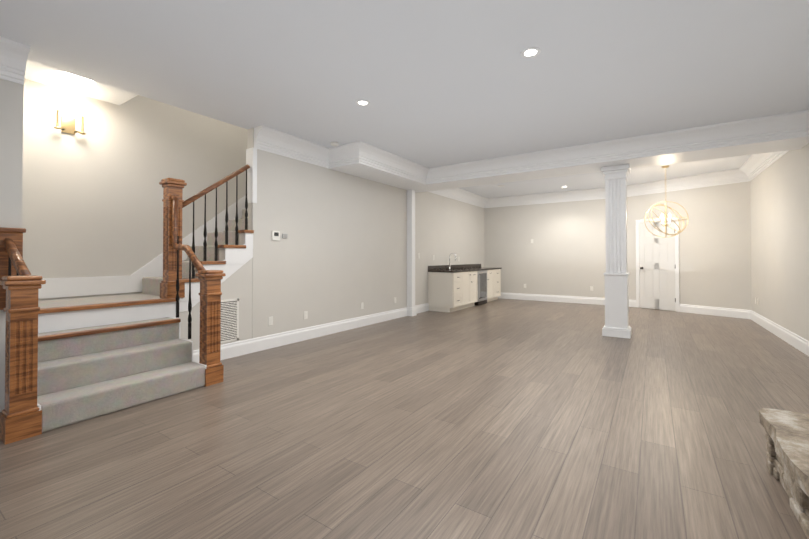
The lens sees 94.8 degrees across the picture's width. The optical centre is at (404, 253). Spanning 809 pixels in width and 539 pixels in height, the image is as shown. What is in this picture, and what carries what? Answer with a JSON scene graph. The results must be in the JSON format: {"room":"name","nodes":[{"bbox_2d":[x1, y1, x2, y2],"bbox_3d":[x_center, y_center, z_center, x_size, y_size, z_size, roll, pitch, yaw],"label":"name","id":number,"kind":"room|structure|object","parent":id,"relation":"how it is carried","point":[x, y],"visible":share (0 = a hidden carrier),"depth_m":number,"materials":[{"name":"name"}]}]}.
{"room":"finished basement","nodes":[
{"label":"finished basement","id":0,"kind":"room"},
{"bbox_2d":[0,79,23,411],"bbox_3d":[-4.477,-0.214,1.028,0.120,2.860,4.830,0,-1,34],"label":"wall","id":1,"kind":"structure","parent":0,"point":[11,137],"depth_m":2.95,"materials":[{"name":"paint"}]},
{"bbox_2d":[0,36,29,84],"bbox_3d":[-4.354,-1.516,0.960,0.175,0.258,4.830,0,-1,34],"label":"crown molding","id":2,"kind":"structure","parent":1,"relation":"attached to","point":[13,57],"depth_m":2.91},
{"bbox_2d":[25,60,136,104],"bbox_3d":[-3.242,-1.765,3.696,0.770,0.100,0.950,0,-1,34],"label":"ceiling","id":3,"kind":"structure","parent":0,"point":[38,72],"depth_m":3.85,"materials":[{"name":"paint"}]},
{"bbox_2d":[52,72,95,87],"bbox_3d":[-3.256,-1.700,3.674,0.320,0.030,0.320,0,-1,34],"label":"recessed light","id":4,"kind":"object","parent":3,"relation":"in","point":[72,79],"visible":0.94,"depth_m":3.64,"materials":[{"name":"white glass"}]},
{"bbox_2d":[22,79,247,300],"bbox_3d":[-2.302,-1.231,5.900,0.120,5.000,5.910,0,-1,34],"label":"wall","id":5,"kind":"structure","parent":0,"point":[92,202],"depth_m":4.23,"materials":[{"name":"paint"}]},
{"bbox_2d":[54,105,85,134],"bbox_3d":[-3.506,-1.391,3.898,0.098,0.255,0.260,0,-1,34],"label":"sconce","id":6,"kind":"object","parent":5,"relation":"attached to","point":[68,124],"visible":1,"depth_m":3.92,"materials":[{"name":"gold metal"}]},
{"bbox_2d":[247,128,483,337],"bbox_3d":[0.224,-0.232,8.068,0.120,3.050,7.940,0,-1,34],"label":"wall","id":7,"kind":"structure","parent":0,"point":[339,253],"depth_m":6.00,"materials":[{"name":"paint"}]},
{"bbox_2d":[246,147,256,202],"bbox_3d":[-1.970,-0.994,4.791,0.144,0.702,0.062,0,-1,34],"label":"trim","id":8,"kind":"structure","parent":7,"relation":"attached to","point":[251,157],"depth_m":4.76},
{"bbox_2d":[268,316,272,325],"bbox_3d":[-1.776,0.898,4.942,0.009,0.115,0.070,0,-1,34],"label":"electrical outlet","id":9,"kind":"object","parent":7,"relation":"attached to","point":[270,320],"visible":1,"depth_m":4.94,"materials":[{"name":"plastic"}]},
{"bbox_2d":[272,231,287,240],"bbox_3d":[-1.695,-0.235,5.063,0.024,0.130,0.250,0,-1,34],"label":"thermostat","id":10,"kind":"object","parent":7,"relation":"attached to","point":[275,235],"visible":0.98,"depth_m":5.02,"materials":[{"name":"plastic"}]},
{"bbox_2d":[254,125,331,168],"bbox_3d":[-1.482,-1.469,5.260,0.175,0.258,1.328,0,-1,34],"label":"crown molding","id":11,"kind":"structure","parent":7,"relation":"attached to","point":[267,139],"depth_m":5.13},
{"bbox_2d":[304,311,307,318],"bbox_3d":[-1.443,0.904,5.441,0.009,0.115,0.070,0,-1,34],"label":"electrical outlet","id":12,"kind":"object","parent":7,"relation":"attached to","point":[305,314],"visible":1,"depth_m":5.44,"materials":[{"name":"plastic"}]},
{"bbox_2d":[193,292,808,362],"bbox_3d":[0.742,1.154,3.480,5.820,0.176,14.730,0,-1,34],"label":"baseboard","id":13,"kind":"structure","parent":7,"relation":"attached to","point":[257,344],"depth_m":6.16,"materials":[{"name":"white wood"}]},
{"bbox_2d":[0,298,808,538],"bbox_3d":[0.748,1.298,3.938,9.000,0.100,15.500,0,-1,34],"label":"floor","id":14,"kind":"structure","parent":0,"point":[500,418],"depth_m":2.42,"materials":[{"name":"brown wood"}]},
{"bbox_2d":[0,164,253,444],"bbox_3d":[-2.214,-0.198,4.412,1.660,2.902,3.748,0,-1,34],"label":"staircase","id":15,"kind":"structure","parent":14,"relation":"on","point":[68,361],"depth_m":3.39,"materials":[{"name":"carpet"}]},
{"bbox_2d":[221,298,238,342],"bbox_3d":[-2.121,0.805,4.428,0.008,0.505,0.320,0,-1,34],"label":"air vent grille","id":16,"kind":"object","parent":15,"relation":"attached to","point":[229,320],"visible":0.54,"depth_m":4.46,"materials":[{"name":"plastic"}]},
{"bbox_2d":[407,190,414,307],"bbox_3d":[0.138,-0.011,7.721,0.120,2.600,0.130,0,-1,34],"label":"pilaster column","id":17,"kind":"structure","parent":14,"relation":"on","point":[411,248],"depth_m":7.67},
{"bbox_2d":[428,253,501,311],"bbox_3d":[1.663,0.654,9.503,0.662,1.310,3.100,0,-1,34],"label":"kitchenette","id":18,"kind":"object","parent":14,"relation":"on","point":[451,288],"visible":1,"depth_m":8.63,"materials":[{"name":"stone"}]},
{"bbox_2d":[601,164,631,338],"bbox_3d":[3.295,-0.032,5.786,0.380,2.600,0.380,0,-1,34],"label":"column","id":19,"kind":"structure","parent":14,"relation":"on","point":[616,274],"depth_m":5.67,"materials":[{"name":"white wood"}]},
{"bbox_2d":[759,408,808,538],"bbox_3d":[1.781,1.046,0.801,1.106,0.334,2.643,0,-1,34],"label":"stone hearth","id":20,"kind":"object","parent":14,"relation":"on","point":[787,451],"visible":1,"depth_m":1.80,"materials":[{"name":"beige stone"}]},
{"bbox_2d":[0,0,808,167],"bbox_3d":[-0.502,-1.688,1.649,6.060,0.100,10.250,0,-1,34],"label":"ceiling","id":21,"kind":"structure","parent":0,"point":[436,83],"depth_m":3.18,"materials":[{"name":"paint"}]},
{"bbox_2d":[330,142,338,145],"bbox_3d":[-1.012,-1.579,5.385,0.124,0.034,0.124,0,-1,34],"label":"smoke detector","id":22,"kind":"object","parent":21,"relation":"attached to","point":[334,143],"visible":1,"depth_m":5.35,"materials":[{"name":"plastic"}]},
{"bbox_2d":[328,143,351,167],"bbox_3d":[-0.911,-1.466,5.571,0.420,0.258,0.175,0,-1,34],"label":"crown molding","id":23,"kind":"structure","parent":21,"relation":"attached to","point":[341,155],"depth_m":5.62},
{"bbox_2d":[356,100,369,105],"bbox_3d":[-0.445,-1.609,3.984,0.158,0.006,0.158,0,-1,34],"label":"recessed light","id":24,"kind":"object","parent":21,"relation":"in","point":[362,102],"visible":1,"depth_m":3.97,"materials":[{"name":"white glass"}]},
{"bbox_2d":[330,163,424,187],"bbox_3d":[-0.392,-1.455,6.503,0.610,0.260,1.950,0,-1,34],"label":"soffit","id":25,"kind":"structure","parent":21,"relation":"attached to","point":[370,173],"depth_m":6.34,"materials":[{"name":"white paint"}]},
{"bbox_2d":[352,141,427,183],"bbox_3d":[-0.168,-1.460,6.140,0.185,0.258,1.945,0,-1,34],"label":"crown molding","id":26,"kind":"structure","parent":21,"relation":"attached to","point":[363,153],"depth_m":5.98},
{"bbox_2d":[520,47,540,57],"bbox_3d":[1.019,-1.620,3.007,0.158,0.006,0.158,0,-1,34],"label":"recessed light","id":27,"kind":"object","parent":21,"relation":"in","point":[530,52],"visible":1,"depth_m":3.00,"materials":[{"name":"white glass"}]},
{"bbox_2d":[401,136,808,192],"bbox_3d":[2.499,-1.554,6.142,5.820,0.450,0.660,0,-1,34],"label":"beam","id":28,"kind":"structure","parent":21,"relation":"attached to","point":[754,148],"depth_m":5.47,"materials":[{"name":"white paint"}]},
{"bbox_2d":[428,110,808,183],"bbox_3d":[2.522,-1.465,5.625,5.210,0.258,0.175,0,-1,34],"label":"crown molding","id":29,"kind":"structure","parent":28,"relation":"attached to","point":[793,124],"depth_m":5.13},
{"bbox_2d":[484,199,605,297],"bbox_3d":[3.976,-0.208,10.264,3.680,3.050,0.120,0,-1,34],"label":"wall","id":30,"kind":"structure","parent":0,"point":[563,253],"depth_m":10.19,"materials":[{"name":"paint"}]},
{"bbox_2d":[460,155,750,197],"bbox_3d":[3.860,-1.706,8.181,6.060,0.100,4.340,0,-1,34],"label":"ceiling","id":31,"kind":"structure","parent":0,"point":[638,175],"depth_m":8.34,"materials":[{"name":"paint"}]},
{"bbox_2d":[644,165,688,237],"bbox_3d":[4.999,-0.985,7.124,0.692,1.366,0.684,0,-1,34],"label":"chandelier","id":32,"kind":"object","parent":31,"relation":"hanging from","point":[665,217],"visible":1,"depth_m":7.10,"materials":[{"name":"gold metal"}]},
{"bbox_2d":[627,181,750,310],"bbox_3d":[6.164,-0.230,8.253,0.120,3.050,2.368,0,-1,-34],"label":"wall","id":33,"kind":"structure","parent":0,"point":[715,252],"depth_m":7.81,"materials":[{"name":"paint"}]},
{"bbox_2d":[427,150,788,207],"bbox_3d":[3.757,-1.529,8.025,5.820,0.258,3.870,0,-1,34],"label":"crown molding","id":34,"kind":"structure","parent":33,"relation":"attached to","point":[753,166],"depth_m":8.73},
{"bbox_2d":[636,217,679,311],"bbox_3d":[5.807,0.246,8.591,0.084,2.105,0.890,0,-1,-34],"label":"door","id":35,"kind":"structure","parent":33,"relation":"in","point":[657,272],"depth_m":8.59,"materials":[{"name":"paint"}]},
{"bbox_2d":[750,143,808,340],"bbox_3d":[2.977,-0.304,1.495,0.120,3.050,13.885,0,-1,34],"label":"wall","id":36,"kind":"structure","parent":0,"point":[779,199],"depth_m":5.46,"materials":[{"name":"paint"}]}
]}

